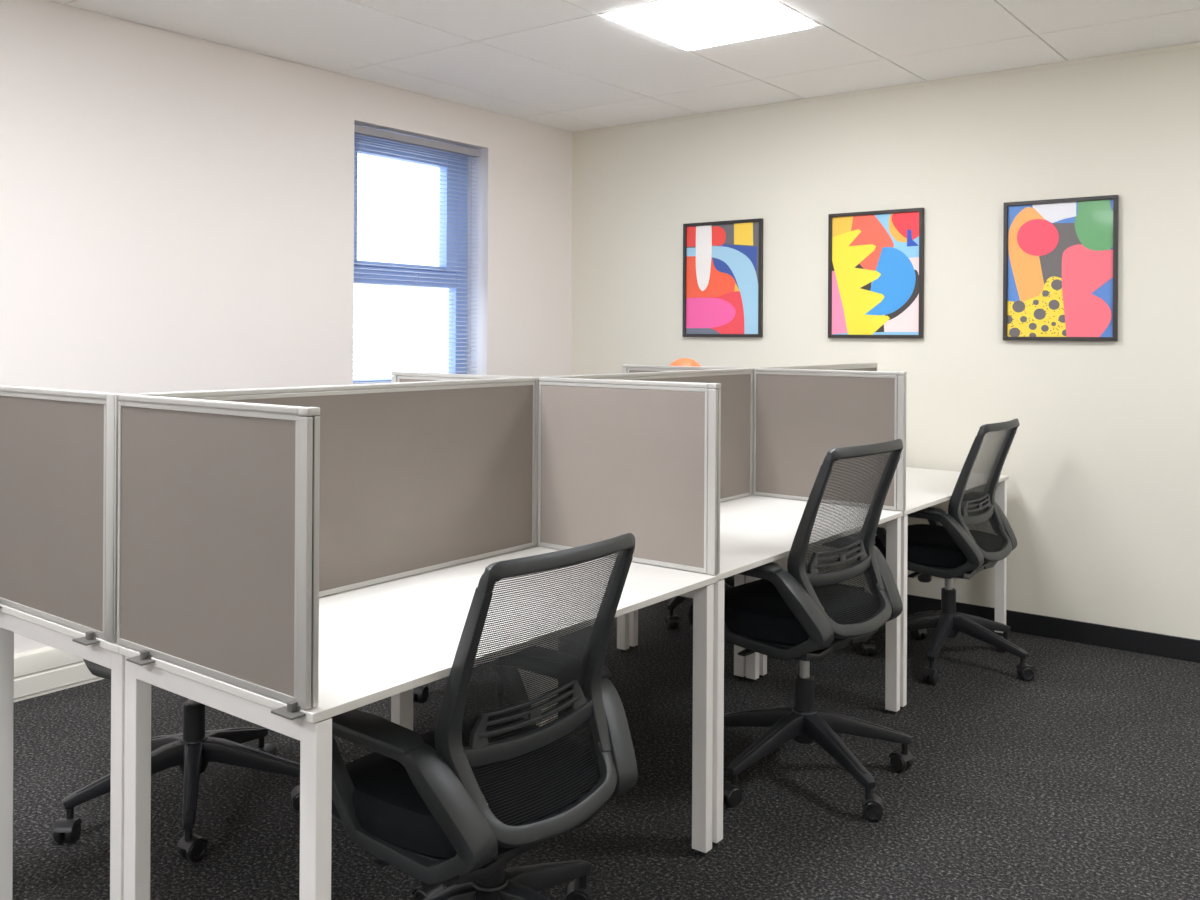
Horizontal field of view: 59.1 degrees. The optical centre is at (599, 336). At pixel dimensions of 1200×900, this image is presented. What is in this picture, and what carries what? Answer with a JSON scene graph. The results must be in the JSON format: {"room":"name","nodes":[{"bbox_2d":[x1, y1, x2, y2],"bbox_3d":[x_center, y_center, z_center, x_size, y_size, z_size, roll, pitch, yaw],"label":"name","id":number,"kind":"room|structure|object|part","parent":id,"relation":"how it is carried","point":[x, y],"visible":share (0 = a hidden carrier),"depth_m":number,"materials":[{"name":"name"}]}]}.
{"room":"open-plan office","nodes":[
{"label":"open-plan office","id":0,"kind":"room"},
{"bbox_2d":[0,0,572,653],"bbox_3d":[-2.962,-0.016,2.964,0.235,2.682,9.100,0,0,37],"label":"wall","id":1,"kind":"structure","parent":0,"point":[177,209],"depth_m":4.48,"materials":[{"name":"white paint"}]},
{"bbox_2d":[14,646,104,701],"bbox_3d":[-2.869,1.242,2.880,0.026,0.168,8.887,0,0,37],"label":"baseboard","id":2,"kind":"structure","parent":1,"relation":"attached to","point":[42,671],"depth_m":3.93,"materials":[{"name":"white paint"}]},
{"bbox_2d":[353,134,467,382],"bbox_3d":[-0.981,-0.377,5.532,0.235,1.329,0.937,0,0,37],"label":"window","id":3,"kind":"structure","parent":1,"relation":"in","point":[456,291],"depth_m":5.81,"materials":[{"name":"blue"}]},
{"bbox_2d":[353,125,479,383],"bbox_3d":[-0.954,-0.392,5.499,0.038,1.271,0.894,0,0,37],"label":"blind","id":4,"kind":"object","parent":3,"relation":"attached to","point":[360,130],"visible":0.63,"depth_m":5.46,"materials":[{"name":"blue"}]},
{"bbox_3d":[-1.188,-0.379,5.191,0.029,1.234,0.002,0,0,37],"label":"ladder cord","id":5,"kind":"part","parent":4,"relation":"part of","materials":[{"name":"white fabric"}]},
{"bbox_3d":[-0.957,0.236,5.498,0.026,0.014,0.888,0,0,37],"label":"rail","id":6,"kind":"part","parent":4,"relation":"part of","materials":[{"name":"grey"}]},
{"bbox_3d":[-0.953,-0.378,5.498,0.029,1.234,0.002,0,0,37],"label":"ladder cord","id":7,"kind":"part","parent":4,"relation":"part of","materials":[{"name":"fabric"}]},
{"bbox_3d":[-0.719,-0.376,5.806,0.029,1.234,0.002,0,0,37],"label":"ladder cord","id":8,"kind":"part","parent":4,"relation":"part of","materials":[{"name":"fabric"}]},
{"bbox_2d":[12,586,1199,899],"bbox_3d":[-0.702,1.389,1.238,5.935,0.100,9.100,0,0,37],"label":"floor","id":9,"kind":"structure","parent":0,"point":[1079,779],"depth_m":3.11,"materials":[{"name":"grey carpet"}]},
{"bbox_2d":[52,659,299,861],"bbox_3d":[-1.168,0.818,3.002,0.682,1.035,0.693,0,0,35],"label":"office chair","id":10,"kind":"object","parent":9,"relation":"on","point":[192,749],"visible":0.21,"depth_m":2.95,"materials":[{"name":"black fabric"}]},
{"bbox_3d":[-1.280,0.781,2.773,0.464,0.263,0.102,0,0,45],"label":"armrest","id":11,"kind":"part","parent":10,"relation":"part of","materials":[{"name":"grey plastic"}]},
{"bbox_2d":[0,546,537,899],"bbox_3d":[-0.809,0.978,2.796,0.594,0.720,1.282,0,0,37],"label":"desk","id":12,"kind":"object","parent":9,"relation":"on","point":[105,653],"visible":0.27,"depth_m":2.35,"materials":[{"name":"white metal"}]},
{"bbox_3d":[-1.398,0.978,2.471,0.043,0.689,0.033,0,0,37],"label":"leg","id":13,"kind":"part","parent":12,"relation":"part of","materials":[{"name":"white metal"}]},
{"bbox_2d":[0,385,110,645],"bbox_3d":[-1.228,0.370,2.310,0.563,0.511,0.055,0,0,37],"label":"screen","id":14,"kind":"object","parent":12,"relation":"attached to","point":[53,441],"visible":0.77,"depth_m":2.27,"materials":[{"name":"beige fabric"}]},
{"bbox_2d":[105,393,120,642],"bbox_3d":[-0.978,0.366,2.137,0.040,0.498,0.025,0,0,37],"label":"post","id":15,"kind":"object","parent":12,"relation":"attached to","point":[112,402],"visible":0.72,"depth_m":2.12,"materials":[{"name":"silver metal"}]},
{"bbox_3d":[-0.966,0.981,2.143,0.043,0.689,0.033,0,0,37],"label":"leg","id":16,"kind":"part","parent":12,"relation":"part of","materials":[{"name":"white metal"}]},
{"bbox_2d":[139,377,534,596],"bbox_3d":[-0.568,0.368,2.637,0.024,0.498,1.214,0,0,37],"label":"screen","id":17,"kind":"object","parent":12,"relation":"attached to","point":[424,476],"visible":0.46,"depth_m":2.74,"materials":[{"name":"beige fabric"}]},
{"bbox_3d":[-0.653,0.983,3.449,0.043,0.689,0.033,0,0,37],"label":"leg","id":18,"kind":"part","parent":12,"relation":"part of","materials":[{"name":"white metal"}]},
{"bbox_3d":[-0.221,0.985,3.121,0.043,0.689,0.033,0,0,37],"label":"leg","id":19,"kind":"part","parent":12,"relation":"part of","materials":[{"name":"white metal"}]},
{"bbox_2d":[533,377,540,545],"bbox_3d":[-0.187,0.371,3.137,0.022,0.498,0.036,0,0,37],"label":"post","id":20,"kind":"object","parent":12,"relation":"attached to","point":[536,381],"visible":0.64,"depth_m":3.12,"materials":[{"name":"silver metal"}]},
{"bbox_2d":[119,547,716,899],"bbox_3d":[-0.328,0.981,2.430,0.612,0.720,1.282,0,0,37],"label":"desk","id":21,"kind":"object","parent":9,"relation":"on","point":[381,641],"visible":0.62,"depth_m":2.10,"materials":[{"name":"white laminate"}]},
{"bbox_3d":[-0.923,0.981,2.110,0.043,0.689,0.033,0,0,37],"label":"leg","id":22,"kind":"part","parent":21,"relation":"part of","materials":[{"name":"white metal"}]},
{"bbox_2d":[117,394,319,719],"bbox_3d":[-0.726,0.373,1.927,0.606,0.511,0.055,0,0,37],"label":"screen","id":23,"kind":"object","parent":21,"relation":"attached to","point":[219,501],"visible":1,"depth_m":1.89,"materials":[{"name":"beige fabric"}]},
{"bbox_3d":[-0.486,0.376,1.763,0.024,0.484,0.026,0,0,37],"label":"post","id":24,"kind":"part","parent":23,"relation":"part of","materials":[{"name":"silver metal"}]},
{"bbox_3d":[-0.477,0.984,1.771,0.043,0.689,0.033,0,0,37],"label":"leg","id":25,"kind":"part","parent":21,"relation":"part of","materials":[{"name":"white metal"}]},
{"bbox_3d":[-0.179,0.985,3.088,0.043,0.689,0.033,0,0,37],"label":"leg","id":26,"kind":"part","parent":21,"relation":"part of","materials":[{"name":"white metal"}]},
{"bbox_2d":[538,377,720,574],"bbox_3d":[0.066,0.371,2.944,0.609,0.498,0.026,0,0,37],"label":"screen","id":27,"kind":"object","parent":21,"relation":"attached to","point":[639,458],"visible":0.99,"depth_m":2.91,"materials":[{"name":"beige fabric"}]},
{"bbox_3d":[0.298,0.380,2.768,0.024,0.484,0.026,0,0,37],"label":"post","id":28,"kind":"part","parent":27,"relation":"part of","materials":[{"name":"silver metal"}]},
{"bbox_3d":[0.267,0.988,2.749,0.043,0.689,0.033,0,0,37],"label":"leg","id":29,"kind":"part","parent":21,"relation":"part of","materials":[{"name":"white metal"}]},
{"bbox_2d":[330,533,637,899],"bbox_3d":[-0.249,0.877,2.233,0.685,0.929,0.635,0,0,-37],"label":"office chair","id":30,"kind":"object","parent":9,"relation":"on","point":[452,804],"visible":1,"depth_m":2.08,"materials":[{"name":"black plastic"}]},
{"bbox_3d":[-0.375,1.029,2.136,0.182,0.021,0.028,0,0,-45],"label":"lever","id":31,"kind":"part","parent":30,"relation":"part of","materials":[{"name":"black plastic"}]},
{"bbox_3d":[-0.408,0.892,2.034,0.464,0.263,0.102,0,0,30],"label":"armrest","id":32,"kind":"part","parent":30,"relation":"part of","materials":[{"name":"grey plastic"}]},
{"bbox_2d":[332,716,597,859],"bbox_3d":[-0.282,0.958,2.263,0.501,0.112,0.518,0,0,40],"label":"seat cushion","id":33,"kind":"object","parent":30,"relation":"on","point":[388,818],"depth_m":2.08,"materials":[{"name":"black fabric"}]},
{"bbox_3d":[-0.105,0.695,2.116,0.171,0.563,0.448,0,0,40],"label":"frame","id":34,"kind":"part","parent":30,"relation":"part of","materials":[{"name":"grey plastic"}]},
{"bbox_3d":[-0.079,0.894,2.427,0.102,0.263,0.464,0,0,-40],"label":"armrest","id":35,"kind":"part","parent":30,"relation":"part of","materials":[{"name":"grey plastic"}]},
{"bbox_2d":[413,644,558,715],"bbox_3d":[-0.363,0.848,4.017,0.704,0.985,0.693,0,0,40],"label":"office chair","id":36,"kind":"object","parent":9,"relation":"on","point":[420,693],"visible":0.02,"depth_m":3.85,"materials":[{"name":"black plastic"}]},
{"bbox_2d":[407,495,749,730],"bbox_3d":[-0.046,0.983,3.842,0.622,0.720,1.288,0,0,37],"label":"desk","id":37,"kind":"object","parent":9,"relation":"on","point":[623,620],"visible":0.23,"depth_m":4.15,"materials":[{"name":"white metal"}]},
{"bbox_3d":[-0.647,0.983,3.524,0.043,0.689,0.033,0,0,37],"label":"leg","id":38,"kind":"part","parent":37,"relation":"part of","materials":[{"name":"white metal"}]},
{"bbox_2d":[391,371,530,382],"bbox_3d":[-0.442,0.368,3.331,0.613,0.498,0.026,0,0,37],"label":"screen","id":39,"kind":"object","parent":37,"relation":"attached to","point":[396,376],"visible":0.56,"depth_m":3.39,"materials":[{"name":"white metal"}]},
{"bbox_3d":[-0.676,0.375,3.509,0.024,0.484,0.026,0,0,37],"label":"post","id":40,"kind":"part","parent":39,"relation":"part of","materials":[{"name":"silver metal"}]},
{"bbox_3d":[-0.432,0.374,3.323,0.568,0.470,0.018,0,0,37],"label":"fabric panel","id":41,"kind":"part","parent":39,"relation":"part of","materials":[{"name":"grey fabric"}]},
{"bbox_3d":[0.101,0.987,4.507,0.043,0.689,0.033,0,0,37],"label":"leg","id":42,"kind":"part","parent":37,"relation":"part of","materials":[{"name":"white metal"}]},
{"bbox_2d":[622,364,737,372],"bbox_3d":[0.344,0.373,4.364,0.613,0.498,0.026,0,0,37],"label":"screen","id":43,"kind":"object","parent":37,"relation":"attached to","point":[626,368],"visible":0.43,"depth_m":4.43,"materials":[{"name":"grey metal"}]},
{"bbox_3d":[0.354,0.379,4.356,0.568,0.470,0.018,0,0,37],"label":"fabric panel","id":44,"kind":"part","parent":43,"relation":"part of","materials":[{"name":"grey fabric"}]},
{"bbox_3d":[0.555,0.990,4.161,0.043,0.689,0.033,0,0,37],"label":"leg","id":45,"kind":"part","parent":37,"relation":"part of","materials":[{"name":"white metal"}]},
{"bbox_2d":[751,368,754,494],"bbox_3d":[0.599,0.375,4.170,0.022,0.498,0.036,0,0,37],"label":"post","id":46,"kind":"object","parent":37,"relation":"attached to","point":[752,371],"visible":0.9,"depth_m":4.15,"materials":[{"name":"silver metal"}]},
{"bbox_2d":[665,576,733,628],"bbox_3d":[0.483,0.851,5.124,0.676,0.980,0.676,0,0,35],"label":"office chair","id":47,"kind":"object","parent":9,"relation":"on","point":[671,621],"visible":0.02,"depth_m":4.87,"materials":[{"name":"black plastic"}]},
{"bbox_2d":[538,495,902,845],"bbox_3d":[0.449,0.985,3.465,0.619,0.720,1.288,0,0,37],"label":"desk","id":48,"kind":"object","parent":9,"relation":"on","point":[756,531],"visible":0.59,"depth_m":3.42,"materials":[{"name":"white laminate"}]},
{"bbox_3d":[-0.151,0.986,3.146,0.043,0.689,0.033,0,0,37],"label":"leg","id":49,"kind":"part","parent":48,"relation":"part of","materials":[{"name":"white metal"}]},
{"bbox_2d":[543,368,751,501],"bbox_3d":[0.206,0.372,3.653,0.024,0.498,1.260,0,0,37],"label":"screen","id":50,"kind":"object","parent":48,"relation":"attached to","point":[736,384],"visible":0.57,"depth_m":4.03,"materials":[{"name":"beige fabric"}]},
{"bbox_3d":[0.206,0.378,3.653,0.018,0.470,1.242,0,0,37],"label":"fabric panel","id":51,"kind":"part","parent":50,"relation":"part of","materials":[{"name":"grey fabric"}]},
{"bbox_3d":[0.301,0.988,2.802,0.043,0.689,0.033,0,0,37],"label":"leg","id":52,"kind":"part","parent":48,"relation":"part of","materials":[{"name":"white metal"}]},
{"bbox_3d":[0.597,0.990,4.129,0.043,0.689,0.033,0,0,37],"label":"leg","id":53,"kind":"part","parent":48,"relation":"part of","materials":[{"name":"white metal"}]},
{"bbox_2d":[753,368,906,510],"bbox_3d":[0.852,0.376,3.977,0.609,0.498,0.026,0,0,37],"label":"screen","id":54,"kind":"object","parent":48,"relation":"attached to","point":[801,415],"visible":0.96,"depth_m":3.98,"materials":[{"name":"beige fabric"}]},
{"bbox_3d":[1.084,0.385,3.800,0.024,0.484,0.026,0,0,37],"label":"post","id":55,"kind":"part","parent":54,"relation":"part of","materials":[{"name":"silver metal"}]},
{"bbox_3d":[1.049,0.992,3.785,0.043,0.689,0.033,0,0,37],"label":"leg","id":56,"kind":"part","parent":48,"relation":"part of","materials":[{"name":"white metal"}]},
{"bbox_2d":[629,578,871,648],"bbox_3d":[0.731,0.987,4.863,0.622,0.720,1.258,0,0,37],"label":"desk","id":57,"kind":"object","parent":9,"relation":"on","point":[633,621],"visible":0.08,"depth_m":4.54,"materials":[{"name":"white metal"}]},
{"bbox_3d":[0.139,0.987,4.557,0.043,0.689,0.033,0,0,37],"label":"leg","id":58,"kind":"part","parent":57,"relation":"part of","materials":[{"name":"white metal"}]},
{"bbox_2d":[670,358,700,366],"bbox_3d":[0.376,0.361,4.695,0.177,0.527,0.177,0,0,37],"label":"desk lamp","id":59,"kind":"object","parent":57,"relation":"on","point":[683,361],"visible":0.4,"depth_m":4.65,"materials":[{"name":"orange"}]},
{"bbox_2d":[689,439,913,821],"bbox_3d":[0.609,0.827,3.236,0.682,1.028,0.679,0,0,42],"label":"office chair","id":60,"kind":"object","parent":9,"relation":"on","point":[802,613],"visible":0.94,"depth_m":3.12,"materials":[{"name":"black plastic"}]},
{"bbox_3d":[0.481,0.930,3.173,0.182,0.021,0.028,0,0,-42],"label":"lever","id":61,"kind":"part","parent":60,"relation":"part of","materials":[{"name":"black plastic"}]},
{"bbox_3d":[0.444,0.793,3.072,0.464,0.263,0.102,0,0,33],"label":"armrest","id":62,"kind":"part","parent":60,"relation":"part of","materials":[{"name":"grey plastic"}]},
{"bbox_2d":[689,579,877,645],"bbox_3d":[0.579,0.859,3.296,0.501,0.112,0.518,0,0,42],"label":"seat cushion","id":63,"kind":"object","parent":60,"relation":"on","point":[755,613],"depth_m":3.10,"materials":[{"name":"black fabric"}]},
{"bbox_3d":[0.749,0.596,3.142,0.171,0.563,0.448,0,0,42],"label":"frame","id":64,"kind":"part","parent":60,"relation":"part of","materials":[{"name":"grey plastic"}]},
{"bbox_3d":[0.789,0.795,3.452,0.102,0.263,0.464,0,0,-38],"label":"armrest","id":65,"kind":"part","parent":60,"relation":"part of","materials":[{"name":"grey plastic"}]},
{"bbox_2d":[755,467,1008,708],"bbox_3d":[1.226,0.990,4.487,0.619,0.720,1.258,0,0,37],"label":"desk","id":66,"kind":"object","parent":9,"relation":"on","point":[925,488],"visible":0.3,"depth_m":4.35,"materials":[{"name":"white laminate"}]},
{"bbox_3d":[0.635,0.990,4.179,0.043,0.689,0.033,0,0,37],"label":"leg","id":67,"kind":"part","parent":66,"relation":"part of","materials":[{"name":"white metal"}]},
{"bbox_2d":[759,363,877,370],"bbox_3d":[0.974,0.377,4.663,0.024,0.498,1.202,0,0,37],"label":"screen","id":68,"kind":"object","parent":66,"relation":"attached to","point":[858,366],"visible":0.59,"depth_m":4.80,"materials":[{"name":"grey metal"}]},
{"bbox_3d":[0.974,0.383,4.663,0.018,0.470,1.184,0,0,37],"label":"fabric panel","id":69,"kind":"part","parent":68,"relation":"part of","materials":[{"name":"grey fabric"}]},
{"bbox_3d":[1.087,0.993,3.835,0.043,0.689,0.033,0,0,37],"label":"leg","id":70,"kind":"part","parent":66,"relation":"part of","materials":[{"name":"white metal"}]},
{"bbox_3d":[1.817,0.997,4.794,0.043,0.689,0.033,0,0,37],"label":"leg","id":71,"kind":"part","parent":66,"relation":"part of","materials":[{"name":"white metal"}]},
{"bbox_2d":[862,418,1035,684],"bbox_3d":[1.454,0.847,4.369,0.709,1.009,0.694,0,0,38],"label":"office chair","id":72,"kind":"object","parent":9,"relation":"on","point":[950,550],"visible":0.98,"depth_m":4.25,"materials":[{"name":"black plastic"}]},
{"bbox_3d":[1.308,0.959,4.309,0.028,0.021,0.182,0,0,44],"label":"lever","id":73,"kind":"part","parent":72,"relation":"part of","materials":[{"name":"black plastic"}]},
{"bbox_3d":[1.369,1.000,4.460,0.057,0.069,0.057,0,0,38],"label":"tension knob","id":74,"kind":"part","parent":72,"relation":"part of","materials":[{"name":"black plastic"}]},
{"bbox_3d":[1.278,0.822,4.207,0.464,0.263,0.102,0,0,28],"label":"armrest","id":75,"kind":"part","parent":72,"relation":"part of","materials":[{"name":"grey plastic"}]},
{"bbox_2d":[874,524,1001,568],"bbox_3d":[1.397,0.887,4.439,0.501,0.112,0.518,0,0,38],"label":"seat cushion","id":76,"kind":"object","parent":72,"relation":"on","point":[931,546],"depth_m":4.22,"materials":[{"name":"black fabric"}]},
{"bbox_3d":[1.595,0.824,4.610,0.102,0.263,0.464,0,0,-42],"label":"armrest","id":77,"kind":"part","parent":72,"relation":"part of","materials":[{"name":"grey plastic"}]},
{"bbox_3d":[1.578,0.624,4.298,0.171,0.563,0.448,0,0,38],"label":"frame","id":78,"kind":"part","parent":72,"relation":"part of","materials":[{"name":"grey plastic"}]},
{"bbox_2d":[48,0,1199,131],"bbox_3d":[-0.633,-1.288,1.198,5.600,0.110,8.900,0,0,37],"label":"ceiling","id":79,"kind":"structure","parent":0,"point":[561,64],"depth_m":4.48,"materials":[{"name":"white tile"}]},
{"bbox_2d":[599,0,819,49],"bbox_3d":[0.435,-1.238,4.138,0.625,0.022,0.625,0,0,37],"label":"recessed light","id":80,"kind":"object","parent":79,"relation":"in","point":[684,24],"visible":0.99,"depth_m":4.11,"materials":[{"name":"white plastic"}]},
{"bbox_3d":[0.435,-1.243,4.138,0.625,0.012,0.625,0,0,37],"label":"frame","id":81,"kind":"part","parent":80,"relation":"part of","materials":[{"name":"white"}]},
{"bbox_2d":[571,42,1199,639],"bbox_3d":[2.124,0.014,4.749,5.700,2.682,0.100,0,0,37],"label":"wall","id":82,"kind":"structure","parent":0,"point":[1102,462],"depth_m":4.93,"materials":[{"name":"beige paint"}]},
{"bbox_2d":[682,218,762,336],"bbox_3d":[0.667,-0.311,5.780,0.494,0.633,0.023,0,0,37],"label":"framed picture","id":83,"kind":"object","parent":82,"relation":"attached to","point":[723,260],"visible":1,"depth_m":5.77,"materials":[{"name":"multicoloured paper"}]},
{"bbox_2d":[828,208,923,337],"bbox_3d":[1.364,-0.305,5.250,0.490,0.631,0.023,0,0,37],"label":"framed picture","id":84,"kind":"object","parent":82,"relation":"attached to","point":[876,258],"visible":1,"depth_m":5.25,"materials":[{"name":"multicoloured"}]},
{"bbox_2d":[572,42,1199,135],"bbox_3d":[2.060,-1.217,4.738,5.600,0.022,0.004,0,0,37],"label":"trim","id":85,"kind":"structure","parent":82,"relation":"attached to","point":[1197,44],"depth_m":5.14,"materials":[{"name":"beige paint"}]},
{"bbox_2d":[733,575,1199,662],"bbox_3d":[2.055,1.308,4.725,5.570,0.093,0.013,0,0,37],"label":"baseboard","id":86,"kind":"structure","parent":82,"relation":"attached to","point":[1187,649],"depth_m":4.65,"materials":[{"name":"black paint"}]},
{"bbox_2d":[1003,195,1118,340],"bbox_3d":[2.052,-0.296,4.727,0.480,0.633,0.023,0,0,37],"label":"framed picture","id":87,"kind":"object","parent":82,"relation":"attached to","point":[1060,256],"visible":1,"depth_m":4.72,"materials":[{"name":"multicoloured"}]}
]}

